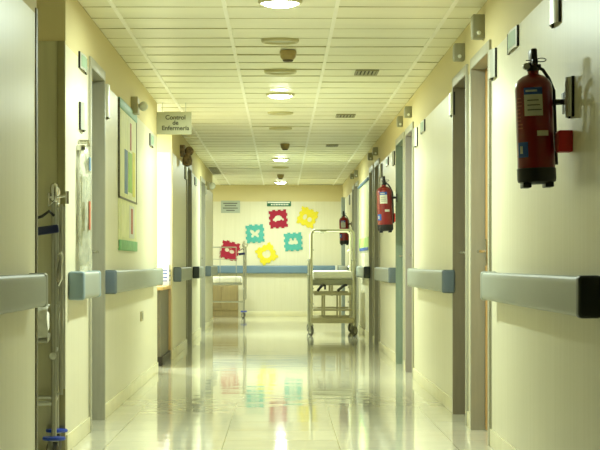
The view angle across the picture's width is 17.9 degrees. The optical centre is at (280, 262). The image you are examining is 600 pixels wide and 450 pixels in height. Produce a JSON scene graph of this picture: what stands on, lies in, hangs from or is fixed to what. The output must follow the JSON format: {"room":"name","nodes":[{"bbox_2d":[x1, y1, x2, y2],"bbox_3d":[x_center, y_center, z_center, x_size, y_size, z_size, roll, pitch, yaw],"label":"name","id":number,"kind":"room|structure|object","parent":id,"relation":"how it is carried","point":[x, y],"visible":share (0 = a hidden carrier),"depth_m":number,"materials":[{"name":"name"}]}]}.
{"room":"hospital interior","nodes":[
{"label":"hospital interior","id":0,"kind":"room"},
{"bbox_2d":[0,0,212,449],"bbox_3d":[-1.198,-0.220,12.903,0.250,2.329,33.806,0,0,0],"label":"wall","id":1,"kind":"structure","parent":0,"point":[131,343],"depth_m":10.17,"materials":[{"name":"paint"}]},
{"bbox_2d":[0,273,47,313],"bbox_3d":[-1.032,0.115,5.933,0.082,0.146,4.329,0,0,0],"label":"handrail","id":2,"kind":"object","parent":1,"relation":"attached to","point":[25,291],"visible":1,"depth_m":7.33,"materials":[{"name":"grey plastic"}]},
{"bbox_2d":[35,8,37,449],"bbox_3d":[-1.085,-0.085,8.319,0.036,2.060,0.051,0,0,0],"label":"trim","id":3,"kind":"structure","parent":1,"relation":"attached to","point":[36,9],"depth_m":8.29,"materials":[{"name":"grey metal"}]},
{"bbox_2d":[57,41,64,449],"bbox_3d":[-1.093,-0.080,9.454,0.040,2.050,0.011,0,0,0],"label":"trim","id":4,"kind":"structure","parent":1,"relation":"attached to","point":[60,44],"depth_m":9.45,"materials":[{"name":"grey metal"}]},
{"bbox_2d":[79,101,85,131],"bbox_3d":[-1.060,-0.782,10.183,0.027,0.149,0.207,0,0,0],"label":"room sign","id":5,"kind":"object","parent":1,"relation":"attached to","point":[82,106],"visible":1,"depth_m":10.11,"materials":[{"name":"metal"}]},
{"bbox_2d":[78,51,86,74],"bbox_3d":[-1.063,-1.077,10.243,0.020,0.089,0.377,0,0,0],"label":"direction sign","id":6,"kind":"object","parent":1,"relation":"attached to","point":[82,59],"visible":1,"depth_m":10.12,"materials":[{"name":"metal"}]},
{"bbox_2d":[76,140,90,265],"bbox_3d":[-1.037,-0.306,10.037,0.072,0.692,0.266,0,0,0],"label":"plastic bag","id":7,"kind":"object","parent":1,"relation":"hanging from","point":[84,260],"visible":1,"depth_m":10.02,"materials":[{"name":"clear plastic"}]},
{"bbox_2d":[89,201,90,229],"bbox_3d":[-1.005,-0.250,9.987,0.004,0.150,0.060,0,0,0],"label":"print","id":8,"kind":"object","parent":7,"relation":"attached to","point":[89,201],"depth_m":9.98},
{"bbox_2d":[68,271,100,299],"bbox_3d":[-1.032,0.115,10.027,0.082,0.146,0.910,0,0,0],"label":"handrail","id":9,"kind":"object","parent":1,"relation":"attached to","point":[82,285],"visible":1,"depth_m":9.58,"materials":[{"name":"grey plastic"}]},
{"bbox_2d":[89,56,105,431],"bbox_3d":[-1.118,-0.105,11.034,0.118,2.100,0.879,0,0,0],"label":"door","id":10,"kind":"structure","parent":1,"relation":"in","point":[97,75],"depth_m":11.42,"materials":[{"name":"grey wood"}]},
{"bbox_2d":[106,84,109,119],"bbox_3d":[-1.058,-0.985,11.583,0.029,0.204,0.227,0,0,0],"label":"room sign","id":11,"kind":"object","parent":1,"relation":"attached to","point":[107,85],"visible":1,"depth_m":11.54,"materials":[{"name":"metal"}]},
{"bbox_2d":[118,97,136,250],"bbox_3d":[-1.065,-0.590,13.250,0.016,1.010,1.485,0,0,0],"label":"notice board","id":12,"kind":"object","parent":1,"relation":"attached to","point":[127,121],"visible":0.97,"depth_m":13.10,"materials":[{"name":"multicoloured paper"}]},
{"bbox_2d":[121,112,127,195],"bbox_3d":[-1.064,-0.735,12.901,0.004,0.540,0.555,0,0,0],"label":"poster","id":13,"kind":"object","parent":12,"relation":"attached to","point":[124,115],"depth_m":12.90,"materials":[{"name":"beige paper"}]},
{"bbox_2d":[128,119,134,198],"bbox_3d":[-1.064,-0.735,13.513,0.004,0.540,0.636,0,0,0],"label":"poster","id":14,"kind":"object","parent":12,"relation":"attached to","point":[131,122],"depth_m":13.48,"materials":[{"name":"beige paper"}]},
{"bbox_2d":[105,268,162,293],"bbox_3d":[-1.032,0.115,13.721,0.082,0.146,4.536,0,0,0],"label":"handrail","id":15,"kind":"object","parent":1,"relation":"attached to","point":[116,281],"visible":1,"depth_m":12.62,"materials":[{"name":"grey plastic"}]},
{"bbox_2d":[66,318,212,449],"bbox_3d":[-1.068,0.901,12.898,0.010,0.088,33.796,0,0,0],"label":"baseboard","id":16,"kind":"structure","parent":1,"relation":"attached to","point":[78,433],"depth_m":12.82,"materials":[{"name":"beige tile"}]},
{"bbox_2d":[131,96,147,114],"bbox_3d":[-1.014,-1.130,13.661,0.119,0.120,0.180,0,0,0],"label":"wall lamp","id":17,"kind":"object","parent":1,"relation":"attached to","point":[136,106],"visible":0.98,"depth_m":13.58,"materials":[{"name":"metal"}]},
{"bbox_2d":[149,133,153,147],"bbox_3d":[-1.062,-1.008,15.654,0.022,0.099,0.377,0,0,0],"label":"direction sign","id":18,"kind":"object","parent":1,"relation":"attached to","point":[151,136],"visible":1,"depth_m":15.52,"materials":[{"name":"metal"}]},
{"bbox_2d":[170,150,172,358],"bbox_3d":[-1.082,-0.085,18.710,0.026,2.060,0.028,0,0,0],"label":"trim","id":19,"kind":"structure","parent":1,"relation":"attached to","point":[171,151],"depth_m":18.69,"materials":[{"name":"white paint"}]},
{"bbox_2d":[173,267,191,281],"bbox_3d":[-1.032,0.115,20.055,0.082,0.146,2.287,0,0,0],"label":"handrail","id":20,"kind":"object","parent":1,"relation":"attached to","point":[180,274],"visible":1,"depth_m":19.16,"materials":[{"name":"grey plastic"}]},
{"bbox_2d":[184,166,187,179],"bbox_3d":[-1.058,-1.010,21.215,0.029,0.154,0.227,0,0,0],"label":"room sign","id":21,"kind":"object","parent":1,"relation":"attached to","point":[185,167],"visible":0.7,"depth_m":21.13,"materials":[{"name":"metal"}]},
{"bbox_2d":[180,145,193,166],"bbox_3d":[-1.000,-1.140,20.253,0.145,0.230,0.184,0,0,0],"label":"wall lamp","id":22,"kind":"object","parent":1,"relation":"attached to","point":[186,153],"visible":1,"depth_m":20.18,"materials":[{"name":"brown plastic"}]},
{"bbox_2d":[182,153,191,166],"bbox_3d":[-0.998,-1.095,20.215,0.110,0.140,0.107,0,0,0],"label":"hood","id":23,"kind":"object","parent":22,"relation":"attached to","point":[187,159],"depth_m":20.18,"materials":[{"name":"brown plastic"}]},
{"bbox_2d":[186,165,191,345],"bbox_3d":[-1.118,-0.105,22.040,0.118,2.100,1.128,0,0,0],"label":"door","id":24,"kind":"structure","parent":1,"relation":"in","point":[189,180],"depth_m":22.54,"materials":[{"name":"grey wood"}]},
{"bbox_2d":[193,266,203,277],"bbox_3d":[-1.032,0.115,23.706,0.082,0.146,1.340,0,0,0],"label":"handrail","id":25,"kind":"object","parent":1,"relation":"attached to","point":[198,271],"visible":1,"depth_m":23.04,"materials":[{"name":"grey plastic"}]},
{"bbox_2d":[200,176,204,330],"bbox_3d":[-1.118,-0.105,25.904,0.118,2.100,1.387,0,0,0],"label":"door","id":26,"kind":"structure","parent":1,"relation":"in","point":[202,181],"depth_m":26.54,"materials":[{"name":"grey wood"}]},
{"bbox_2d":[206,181,214,189],"bbox_3d":[-1.006,-1.110,27.253,0.135,0.120,0.180,0,0,0],"label":"wall lamp","id":27,"kind":"object","parent":1,"relation":"attached to","point":[209,185],"visible":0.94,"depth_m":27.19,"materials":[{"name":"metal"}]},
{"bbox_2d":[205,266,217,275],"bbox_3d":[-1.032,0.115,28.321,0.082,0.146,2.850,0,0,0],"label":"handrail","id":28,"kind":"object","parent":1,"relation":"attached to","point":[209,270],"visible":1,"depth_m":27.15,"materials":[{"name":"grey plastic"}]},
{"bbox_2d":[213,185,341,310],"bbox_3d":[-1.431,-0.220,33.838,5.537,2.329,0.250,0,0,0],"label":"wall","id":29,"kind":"structure","parent":0,"point":[265,291],"depth_m":33.71,"materials":[{"name":"paint"}]},
{"bbox_2d":[219,240,239,260],"bbox_3d":[-0.908,-0.220,33.706,0.378,0.378,0.012,0,0,0],"label":"tile","id":30,"kind":"structure","parent":29,"relation":"attached to","point":[227,255],"depth_m":33.70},
{"bbox_2d":[221,201,239,212],"bbox_3d":[-0.896,-0.996,33.706,0.337,0.218,0.014,0,0,0],"label":"notice","id":31,"kind":"object","parent":29,"relation":"attached to","point":[226,206],"visible":1,"depth_m":33.70,"materials":[{"name":"grey"}]},
{"bbox_2d":[245,224,264,242],"bbox_3d":[-0.461,-0.520,33.706,0.340,0.340,0.012,0,0,0],"label":"tile","id":32,"kind":"structure","parent":29,"relation":"attached to","point":[249,238],"depth_m":33.70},
{"bbox_2d":[255,242,277,265],"bbox_3d":[-0.256,-0.160,33.706,0.430,0.430,0.012,0,0,0],"label":"tile","id":33,"kind":"structure","parent":29,"relation":"attached to","point":[273,256],"depth_m":33.70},
{"bbox_2d":[218,265,336,272],"bbox_3d":[-1.450,0.115,33.672,4.900,0.146,0.082,0,0,0],"label":"handrail","id":34,"kind":"object","parent":29,"relation":"attached to","point":[224,269],"visible":0.45,"depth_m":33.64,"materials":[{"name":"blue plastic"}]},
{"bbox_2d":[269,209,287,228],"bbox_3d":[-0.048,-0.781,33.706,0.345,0.345,0.012,0,0,0],"label":"tile","id":35,"kind":"structure","parent":29,"relation":"attached to","point":[282,223],"depth_m":33.70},
{"bbox_2d":[267,201,290,205],"bbox_3d":[-0.035,-1.050,33.701,0.426,0.089,0.024,0,0,0],"label":"exit sign","id":36,"kind":"object","parent":29,"relation":"attached to","point":[269,203],"visible":1,"depth_m":33.69,"materials":[{"name":"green plastic"}]},
{"bbox_2d":[238,311,338,315],"bbox_3d":[-1.460,0.901,33.708,4.980,0.088,0.010,0,0,0],"label":"baseboard","id":37,"kind":"structure","parent":29,"relation":"attached to","point":[248,313],"depth_m":33.70,"materials":[{"name":"beige tile"}]},
{"bbox_2d":[284,232,302,250],"bbox_3d":[0.216,-0.376,33.706,0.340,0.340,0.012,0,0,0],"label":"tile","id":38,"kind":"structure","parent":29,"relation":"attached to","point":[287,246],"depth_m":33.70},
{"bbox_2d":[296,206,318,228],"bbox_3d":[0.468,-0.809,33.706,0.407,0.407,0.012,0,0,0],"label":"tile","id":39,"kind":"structure","parent":29,"relation":"attached to","point":[310,213],"depth_m":33.70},
{"bbox_2d":[77,0,486,184],"bbox_3d":[-1.431,-1.458,14.980,5.537,0.153,37.966,0,0,0],"label":"ceiling","id":40,"kind":"structure","parent":0,"point":[209,56],"depth_m":13.54,"materials":[{"name":"tile"}]},
{"bbox_2d":[157,103,191,134],"bbox_3d":[-0.923,-1.248,16.416,0.300,0.276,0.026,0,0,0],"label":"sign","id":41,"kind":"object","parent":40,"relation":"hanging from","point":[168,123],"visible":1,"depth_m":16.41,"materials":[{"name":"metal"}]},
{"bbox_2d":[209,167,220,173],"bbox_3d":[-0.988,-1.381,28.428,0.125,0.011,1.800,0,0,0],"label":"ceiling vent","id":42,"kind":"object","parent":40,"relation":"in","point":[214,170],"visible":1,"depth_m":28.26,"materials":[{"name":"grey metal"}]},
{"bbox_2d":[258,0,301,7],"bbox_3d":[-0.005,-1.368,10.018,0.236,0.040,0.236,0,0,0],"label":"recessed light","id":43,"kind":"object","parent":40,"relation":"in","point":[269,3],"visible":1,"depth_m":9.96,"materials":[{"name":"glass"}]},
{"bbox_2d":[261,37,298,44],"bbox_3d":[-0.005,-1.377,11.792,0.236,0.022,0.236,0,0,0],"label":"recessed light","id":44,"kind":"object","parent":40,"relation":"in","point":[278,40],"visible":1,"depth_m":11.76,"materials":[{"name":"plastic"}]},
{"bbox_2d":[268,41,291,42],"bbox_3d":[-0.005,-1.379,11.792,0.188,0.015,0.188,0,0,0],"label":"diffuser","id":45,"kind":"object","parent":44,"relation":"attached to","point":[268,41],"depth_m":11.81,"materials":[{"name":"white plastic"}]},
{"bbox_2d":[264,69,296,74],"bbox_3d":[-0.005,-1.377,13.696,0.236,0.022,0.236,0,0,0],"label":"recessed light","id":46,"kind":"object","parent":40,"relation":"in","point":[270,71],"visible":1,"depth_m":13.64,"materials":[{"name":"plastic"}]},
{"bbox_2d":[266,92,294,98],"bbox_3d":[-0.005,-1.368,15.560,0.236,0.040,0.236,0,0,0],"label":"recessed light","id":47,"kind":"object","parent":40,"relation":"in","point":[278,95],"visible":1,"depth_m":15.48,"materials":[{"name":"glass"}]},
{"bbox_2d":[270,95,290,98],"bbox_3d":[-0.005,-1.367,15.560,0.196,0.038,0.196,0,0,0],"label":"diffuser","id":48,"kind":"object","parent":47,"relation":"attached to","point":[272,96],"depth_m":15.51,"materials":[{"name":"white plastic"}]},
{"bbox_2d":[268,111,292,114],"bbox_3d":[-0.005,-1.377,17.472,0.236,0.022,0.236,0,0,0],"label":"recessed light","id":49,"kind":"object","parent":40,"relation":"in","point":[273,112],"visible":1,"depth_m":17.38,"materials":[{"name":"plastic"}]},
{"bbox_2d":[269,127,291,129],"bbox_3d":[-0.005,-1.377,19.479,0.236,0.022,0.236,0,0,0],"label":"recessed light","id":50,"kind":"object","parent":40,"relation":"in","point":[270,128],"visible":1,"depth_m":19.40,"materials":[{"name":"plastic"}]},
{"bbox_2d":[272,166,288,168],"bbox_3d":[-0.005,-1.377,27.392,0.236,0.022,0.236,0,0,0],"label":"recessed light","id":51,"kind":"object","parent":40,"relation":"in","point":[276,167],"visible":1,"depth_m":27.30,"materials":[{"name":"plastic"}]},
{"bbox_2d":[274,181,286,183],"bbox_3d":[-0.005,-1.368,32.363,0.236,0.040,0.236,0,0,0],"label":"recessed light","id":52,"kind":"object","parent":40,"relation":"in","point":[277,182],"visible":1,"depth_m":32.27,"materials":[{"name":"glass"}]},
{"bbox_2d":[277,174,283,178],"bbox_3d":[-0.008,-1.350,29.713,0.110,0.074,0.110,0,0,0],"label":"smoke detector","id":53,"kind":"object","parent":40,"relation":"attached to","point":[280,176],"visible":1,"depth_m":29.68,"materials":[{"name":"plastic"}]},
{"bbox_2d":[272,158,289,160],"bbox_3d":[-0.005,-1.368,25.164,0.236,0.040,0.236,0,0,0],"label":"recessed light","id":54,"kind":"object","parent":40,"relation":"in","point":[274,159],"visible":1,"depth_m":25.09,"materials":[{"name":"glass"}]},
{"bbox_2d":[280,143,289,149],"bbox_3d":[0.046,-1.350,22.098,0.110,0.074,0.110,0,0,0],"label":"smoke detector","id":55,"kind":"object","parent":40,"relation":"attached to","point":[284,146],"visible":1,"depth_m":22.06,"materials":[{"name":"plastic"}]},
{"bbox_2d":[280,50,295,61],"bbox_3d":[0.046,-1.350,12.404,0.110,0.074,0.110,0,0,0],"label":"smoke detector","id":56,"kind":"object","parent":40,"relation":"attached to","point":[286,55],"visible":1,"depth_m":12.37,"materials":[{"name":"plastic"}]},
{"bbox_2d":[326,144,337,146],"bbox_3d":[0.601,-1.381,22.380,0.141,0.011,0.340,0,0,0],"label":"ceiling vent","id":57,"kind":"object","parent":40,"relation":"in","point":[327,145],"visible":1,"depth_m":22.25,"materials":[{"name":"grey metal"}]},
{"bbox_2d":[335,114,355,117],"bbox_3d":[0.605,-1.381,17.828,0.178,0.011,0.340,0,0,0],"label":"ceiling vent","id":58,"kind":"object","parent":40,"relation":"in","point":[337,115],"visible":1,"depth_m":17.79,"materials":[{"name":"white metal"}]},
{"bbox_2d":[354,69,378,75],"bbox_3d":[0.620,-1.381,13.768,0.167,0.011,0.340,0,0,0],"label":"ceiling vent","id":59,"kind":"object","parent":40,"relation":"in","point":[358,72],"visible":1,"depth_m":13.72,"materials":[{"name":"white metal"}]},
{"bbox_2d":[71,316,493,449],"bbox_3d":[-1.431,1.005,14.981,5.537,0.120,37.963,0,0,0],"label":"floor","id":60,"kind":"structure","parent":0,"point":[249,382],"depth_m":13.06,"materials":[{"name":"tile"}]},
{"bbox_2d":[38,183,68,449],"bbox_3d":[-1.710,0.282,9.168,1.377,1.325,0.548,0,0,-5],"label":"cot","id":61,"kind":"object","parent":60,"relation":"on","point":[56,229],"visible":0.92,"depth_m":9.00,"materials":[{"name":"metal"}]},
{"bbox_2d":[38,304,49,338],"bbox_3d":[-1.330,0.281,9.156,0.423,0.162,0.334,0,0,-5],"label":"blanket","id":62,"kind":"object","parent":61,"relation":"on","point":[42,311],"visible":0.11,"depth_m":9.01,"materials":[{"name":"white fabric"}]},
{"bbox_2d":[38,333,49,342],"bbox_3d":[-1.717,0.362,9.164,1.190,0.035,0.390,0,0,-5],"label":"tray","id":63,"kind":"object","parent":61,"relation":"on","point":[41,340],"depth_m":9.02,"materials":[{"name":"metal"}]},
{"bbox_2d":[157,285,170,365],"bbox_3d":[-1.451,0.583,18.028,0.744,0.725,1.327,0,0,0],"label":"desk","id":64,"kind":"object","parent":60,"relation":"on","point":[163,292],"visible":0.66,"depth_m":17.84,"materials":[{"name":"brown wood"}]},
{"bbox_2d":[157,265,170,285],"bbox_3d":[-1.204,0.117,18.546,0.239,0.204,0.252,0,0,0],"label":"pack","id":65,"kind":"object","parent":64,"relation":"on","point":[166,268],"visible":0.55,"depth_m":18.42},
{"bbox_2d":[157,285,170,289],"bbox_3d":[-1.451,0.235,18.028,0.744,0.030,1.327,0,0,0],"label":"countertop","id":66,"kind":"structure","parent":64,"relation":"on","point":[158,287],"depth_m":17.76,"materials":[{"name":"brown wood"}]},
{"bbox_2d":[213,285,237,316],"bbox_3d":[-1.051,0.665,33.513,0.594,0.560,0.230,0,0,0],"label":"base cabinet","id":67,"kind":"object","parent":60,"relation":"on","point":[220,292],"visible":0.64,"depth_m":33.40,"materials":[{"name":"brown wood"}]},
{"bbox_2d":[213,241,247,317],"bbox_3d":[-1.256,0.282,32.641,1.377,1.325,0.548,0,0,0],"label":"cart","id":68,"kind":"object","parent":60,"relation":"on","point":[217,280],"visible":0.51,"depth_m":32.45,"materials":[{"name":"metal"}]},
{"bbox_2d":[213,283,241,284],"bbox_3d":[-1.263,0.362,32.638,1.190,0.035,0.390,0,0,0],"label":"tray","id":69,"kind":"object","parent":68,"relation":"on","point":[213,283],"depth_m":32.44,"materials":[{"name":"metal"}]},
{"bbox_2d":[307,229,357,335],"bbox_3d":[0.673,0.252,25.225,0.645,1.386,1.362,0,0,0],"label":"trolley","id":70,"kind":"object","parent":60,"relation":"on","point":[322,278],"visible":1,"depth_m":24.60,"materials":[{"name":"beige metal"}]},
{"bbox_2d":[313,279,351,284],"bbox_3d":[0.668,0.250,25.221,0.520,0.080,1.230,0,0,0],"label":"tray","id":71,"kind":"object","parent":70,"relation":"on","point":[315,281],"depth_m":24.61,"materials":[{"name":"beige metal"}]},
{"bbox_2d":[342,0,599,449],"bbox_3d":[1.212,-0.220,14.856,0.250,2.329,37.713,0,0,0],"label":"wall","id":72,"kind":"structure","parent":0,"point":[545,365],"depth_m":8.55,"materials":[{"name":"paint"}]},
{"bbox_2d":[341,197,344,314],"bbox_3d":[1.056,-0.085,32.240,0.063,2.060,0.080,0,0,0],"label":"trim","id":73,"kind":"structure","parent":72,"relation":"attached to","point":[342,198],"depth_m":32.20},
{"bbox_2d":[338,265,348,270],"bbox_3d":[1.046,0.115,31.229,0.082,0.146,4.768,0,0,0],"label":"handrail","id":74,"kind":"object","parent":72,"relation":"attached to","point":[340,267],"visible":0.38,"depth_m":30.68,"materials":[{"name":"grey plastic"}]},
{"bbox_2d":[339,211,351,244],"bbox_3d":[0.978,-0.531,28.927,0.190,0.524,0.151,0,0,23],"label":"fire extinguisher","id":75,"kind":"object","parent":72,"relation":"attached to","point":[343,221],"visible":0.91,"depth_m":28.88,"materials":[{"name":"red metal"}]},
{"bbox_2d":[352,184,354,232],"bbox_3d":[1.132,-0.105,28.296,0.118,2.100,0.802,0,0,0],"label":"door","id":76,"kind":"structure","parent":72,"relation":"in","point":[353,186],"depth_m":28.64,"materials":[{"name":"grey wood"}]},
{"bbox_2d":[355,181,358,328],"bbox_3d":[1.132,-0.105,27.074,0.118,2.100,0.885,0,0,0],"label":"door","id":77,"kind":"structure","parent":72,"relation":"in","point":[357,182],"depth_m":26.65,"materials":[{"name":"grey wood"}]},
{"bbox_2d":[357,177,368,252],"bbox_3d":[1.072,-0.595,24.793,0.030,0.910,2.996,0,0,0],"label":"notice board","id":78,"kind":"object","parent":72,"relation":"attached to","point":[363,188],"visible":1,"depth_m":24.55,"materials":[{"name":"beige paper"}]},
{"bbox_2d":[359,237,368,247],"bbox_3d":[1.077,-0.260,24.793,0.005,0.130,2.766,0,0,0],"label":"poster","id":79,"kind":"object","parent":78,"relation":"on","point":[363,241],"depth_m":24.66,"materials":[{"name":"paper"}]},
{"bbox_2d":[356,266,369,277],"bbox_3d":[1.046,0.115,24.222,0.082,0.146,2.240,0,0,0],"label":"handrail","id":80,"kind":"object","parent":72,"relation":"attached to","point":[363,272],"visible":1,"depth_m":23.15,"materials":[{"name":"grey plastic"}]},
{"bbox_2d":[367,153,372,159],"bbox_3d":[1.056,-1.261,22.493,0.063,0.089,0.112,0,0,0],"label":"lamp","id":81,"kind":"object","parent":72,"relation":"attached to","point":[369,155],"visible":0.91,"depth_m":22.45,"materials":[{"name":"grey plastic"}]},
{"bbox_2d":[369,164,373,343],"bbox_3d":[1.132,-0.105,22.729,0.118,2.100,0.954,0,0,0],"label":"door","id":82,"kind":"structure","parent":72,"relation":"in","point":[371,169],"depth_m":23.15,"materials":[{"name":"grey wood"}]},
{"bbox_2d":[372,147,377,154],"bbox_3d":[1.057,-1.255,21.336,0.060,0.090,0.112,0,0,0],"label":"lamp","id":83,"kind":"object","parent":72,"relation":"attached to","point":[375,149],"visible":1,"depth_m":21.29,"materials":[{"name":"grey plastic"}]},
{"bbox_2d":[374,158,379,348],"bbox_3d":[1.132,-0.105,21.368,0.118,2.100,1.032,0,0,0],"label":"door","id":84,"kind":"structure","parent":72,"relation":"in","point":[377,162],"depth_m":21.83,"materials":[{"name":"grey wood"}]},
{"bbox_2d":[379,163,382,177],"bbox_3d":[1.073,-0.995,20.448,0.029,0.144,0.207,0,0,0],"label":"room sign","id":85,"kind":"object","parent":72,"relation":"attached to","point":[381,164],"visible":1,"depth_m":20.36,"materials":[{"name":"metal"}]},
{"bbox_2d":[374,267,395,282],"bbox_3d":[1.046,0.115,19.118,0.082,0.146,2.689,0,0,0],"label":"handrail","id":86,"kind":"object","parent":72,"relation":"attached to","point":[380,273],"visible":1,"depth_m":18.31,"materials":[{"name":"grey plastic"}]},
{"bbox_2d":[376,176,396,232],"bbox_3d":[0.978,-0.541,17.575,0.190,0.524,0.151,0,0,23],"label":"fire extinguisher","id":87,"kind":"object","parent":72,"relation":"attached to","point":[385,202],"visible":1,"depth_m":17.53,"materials":[{"name":"red metal"}]},
{"bbox_2d":[391,151,394,165],"bbox_3d":[1.073,-1.002,18.217,0.029,0.134,0.207,0,0,0],"label":"room sign","id":88,"kind":"object","parent":72,"relation":"attached to","point":[392,152],"visible":0.98,"depth_m":18.16,"materials":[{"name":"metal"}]},
{"bbox_2d":[396,116,402,126],"bbox_3d":[1.060,-1.263,16.973,0.053,0.094,0.112,0,0,0],"label":"lamp","id":89,"kind":"object","parent":72,"relation":"attached to","point":[399,121],"visible":1,"depth_m":16.93,"materials":[{"name":"grey plastic"}]},
{"bbox_2d":[395,131,404,370],"bbox_3d":[1.132,-0.105,17.255,0.118,2.100,1.141,0,0,0],"label":"door","id":90,"kind":"structure","parent":72,"relation":"in","point":[400,141],"depth_m":17.77,"materials":[{"name":"grey wood"}]},
{"bbox_2d":[404,106,411,117],"bbox_3d":[1.056,-1.257,15.810,0.062,0.091,0.112,0,0,0],"label":"lamp","id":91,"kind":"object","parent":72,"relation":"attached to","point":[407,109],"visible":1,"depth_m":15.77,"materials":[{"name":"grey plastic"}]},
{"bbox_2d":[405,122,413,378],"bbox_3d":[1.132,-0.105,15.983,0.118,2.100,0.920,0,0,0],"label":"door","id":92,"kind":"structure","parent":72,"relation":"in","point":[409,149],"depth_m":16.39,"materials":[{"name":"grey wood"}]},
{"bbox_2d":[413,127,417,147],"bbox_3d":[1.073,-1.004,15.187,0.029,0.151,0.207,0,0,0],"label":"room sign","id":93,"kind":"object","parent":72,"relation":"attached to","point":[415,130],"visible":1,"depth_m":15.11,"materials":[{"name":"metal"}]},
{"bbox_2d":[420,119,424,133],"bbox_3d":[1.078,-1.038,14.488,0.018,0.090,0.377,0,0,0],"label":"direction sign","id":94,"kind":"object","parent":72,"relation":"attached to","point":[422,124],"visible":1,"depth_m":14.39,"materials":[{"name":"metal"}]},
{"bbox_2d":[345,314,516,449],"bbox_3d":[1.082,0.901,14.851,0.010,0.088,37.703,0,0,0],"label":"baseboard","id":95,"kind":"structure","parent":72,"relation":"attached to","point":[497,442],"depth_m":13.08,"materials":[{"name":"beige tile"}]},
{"bbox_2d":[407,268,454,292],"bbox_3d":[1.046,0.115,13.487,0.082,0.146,3.276,0,0,0],"label":"handrail","id":96,"kind":"object","parent":72,"relation":"attached to","point":[443,281],"visible":1,"depth_m":12.63,"materials":[{"name":"grey plastic"}]},
{"bbox_2d":[449,92,454,116],"bbox_3d":[1.073,-0.998,11.963,0.029,0.145,0.207,0,0,0],"label":"room sign","id":97,"kind":"object","parent":72,"relation":"attached to","point":[452,94],"visible":0.97,"depth_m":11.90,"materials":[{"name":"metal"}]},
{"bbox_2d":[453,43,464,61],"bbox_3d":[1.054,-1.250,11.268,0.066,0.100,0.112,0,0,0],"label":"lamp","id":98,"kind":"object","parent":72,"relation":"attached to","point":[458,48],"visible":1,"depth_m":11.22,"materials":[{"name":"grey plastic"}]},
{"bbox_2d":[452,64,467,425],"bbox_3d":[1.132,-0.105,11.469,0.118,2.100,0.906,0,0,0],"label":"door","id":99,"kind":"structure","parent":72,"relation":"in","point":[460,81],"depth_m":11.86,"materials":[{"name":"grey wood"}]},
{"bbox_2d":[471,14,484,39],"bbox_3d":[1.053,-1.263,10.168,0.068,0.128,0.112,0,0,0],"label":"lamp","id":100,"kind":"object","parent":72,"relation":"attached to","point":[477,20],"visible":1,"depth_m":10.12,"materials":[{"name":"grey plastic"}]},
{"bbox_2d":[470,39,490,445],"bbox_3d":[1.132,-0.105,10.302,0.118,2.100,0.981,0,0,0],"label":"door","id":101,"kind":"structure","parent":72,"relation":"in","point":[480,84],"depth_m":10.73,"materials":[{"name":"grey wood"}]},
{"bbox_2d":[489,48,496,80],"bbox_3d":[1.073,-1.010,9.662,0.029,0.148,0.207,0,0,0],"label":"room sign","id":102,"kind":"object","parent":72,"relation":"attached to","point":[492,52],"visible":1,"depth_m":9.60,"materials":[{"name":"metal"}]},
{"bbox_2d":[507,25,518,54],"bbox_3d":[1.078,-1.040,8.863,0.018,0.098,0.377,0,0,0],"label":"direction sign","id":103,"kind":"object","parent":72,"relation":"attached to","point":[513,34],"visible":1,"depth_m":8.79,"materials":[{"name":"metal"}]},
{"bbox_2d":[515,48,564,188],"bbox_3d":[0.978,-0.544,7.170,0.190,0.524,0.151,0,0,23],"label":"fire extinguisher","id":104,"kind":"object","parent":72,"relation":"attached to","point":[536,101],"visible":0.99,"depth_m":7.12,"materials":[{"name":"red metal"}]},
{"bbox_2d":[480,271,599,318],"bbox_3d":[1.046,0.115,8.005,0.082,0.146,3.170,0,0,0],"label":"handrail","id":105,"kind":"object","parent":72,"relation":"attached to","point":[579,296],"visible":1,"depth_m":7.21,"materials":[{"name":"grey plastic"}]},
{"bbox_2d":[549,0,560,27],"bbox_3d":[1.073,-1.014,7.477,0.029,0.156,0.207,0,0,0],"label":"room sign","id":106,"kind":"object","parent":72,"relation":"attached to","point":[554,5],"visible":1,"depth_m":7.41,"materials":[{"name":"metal"}]},
{"bbox_2d":[555,130,572,152],"bbox_3d":[1.059,-0.455,7.118,0.056,0.080,0.090,0,0,0],"label":"alarm box","id":107,"kind":"object","parent":72,"relation":"attached to","point":[563,138],"visible":1,"depth_m":7.07,"materials":[{"name":"red plastic"}]},
{"bbox_2d":[565,76,573,118],"bbox_3d":[1.073,-0.619,7.090,0.028,0.151,0.107,0,0,0],"label":"sign","id":108,"kind":"object","parent":72,"relation":"attached to","point":[569,81],"visible":1,"depth_m":7.05,"materials":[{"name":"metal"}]},
{"bbox_3d":[-2.111,-0.220,8.899,1.577,2.329,1.362,0,0,0],"label":"wall","id":109,"kind":"structure","parent":0,"visible":0},
{"bbox_2d":[38,41,56,449],"bbox_3d":[-1.843,-0.080,9.457,1.460,2.050,0.005,0,0,0],"label":"trim","id":110,"kind":"structure","parent":109,"relation":"attached to","point":[47,50],"depth_m":9.46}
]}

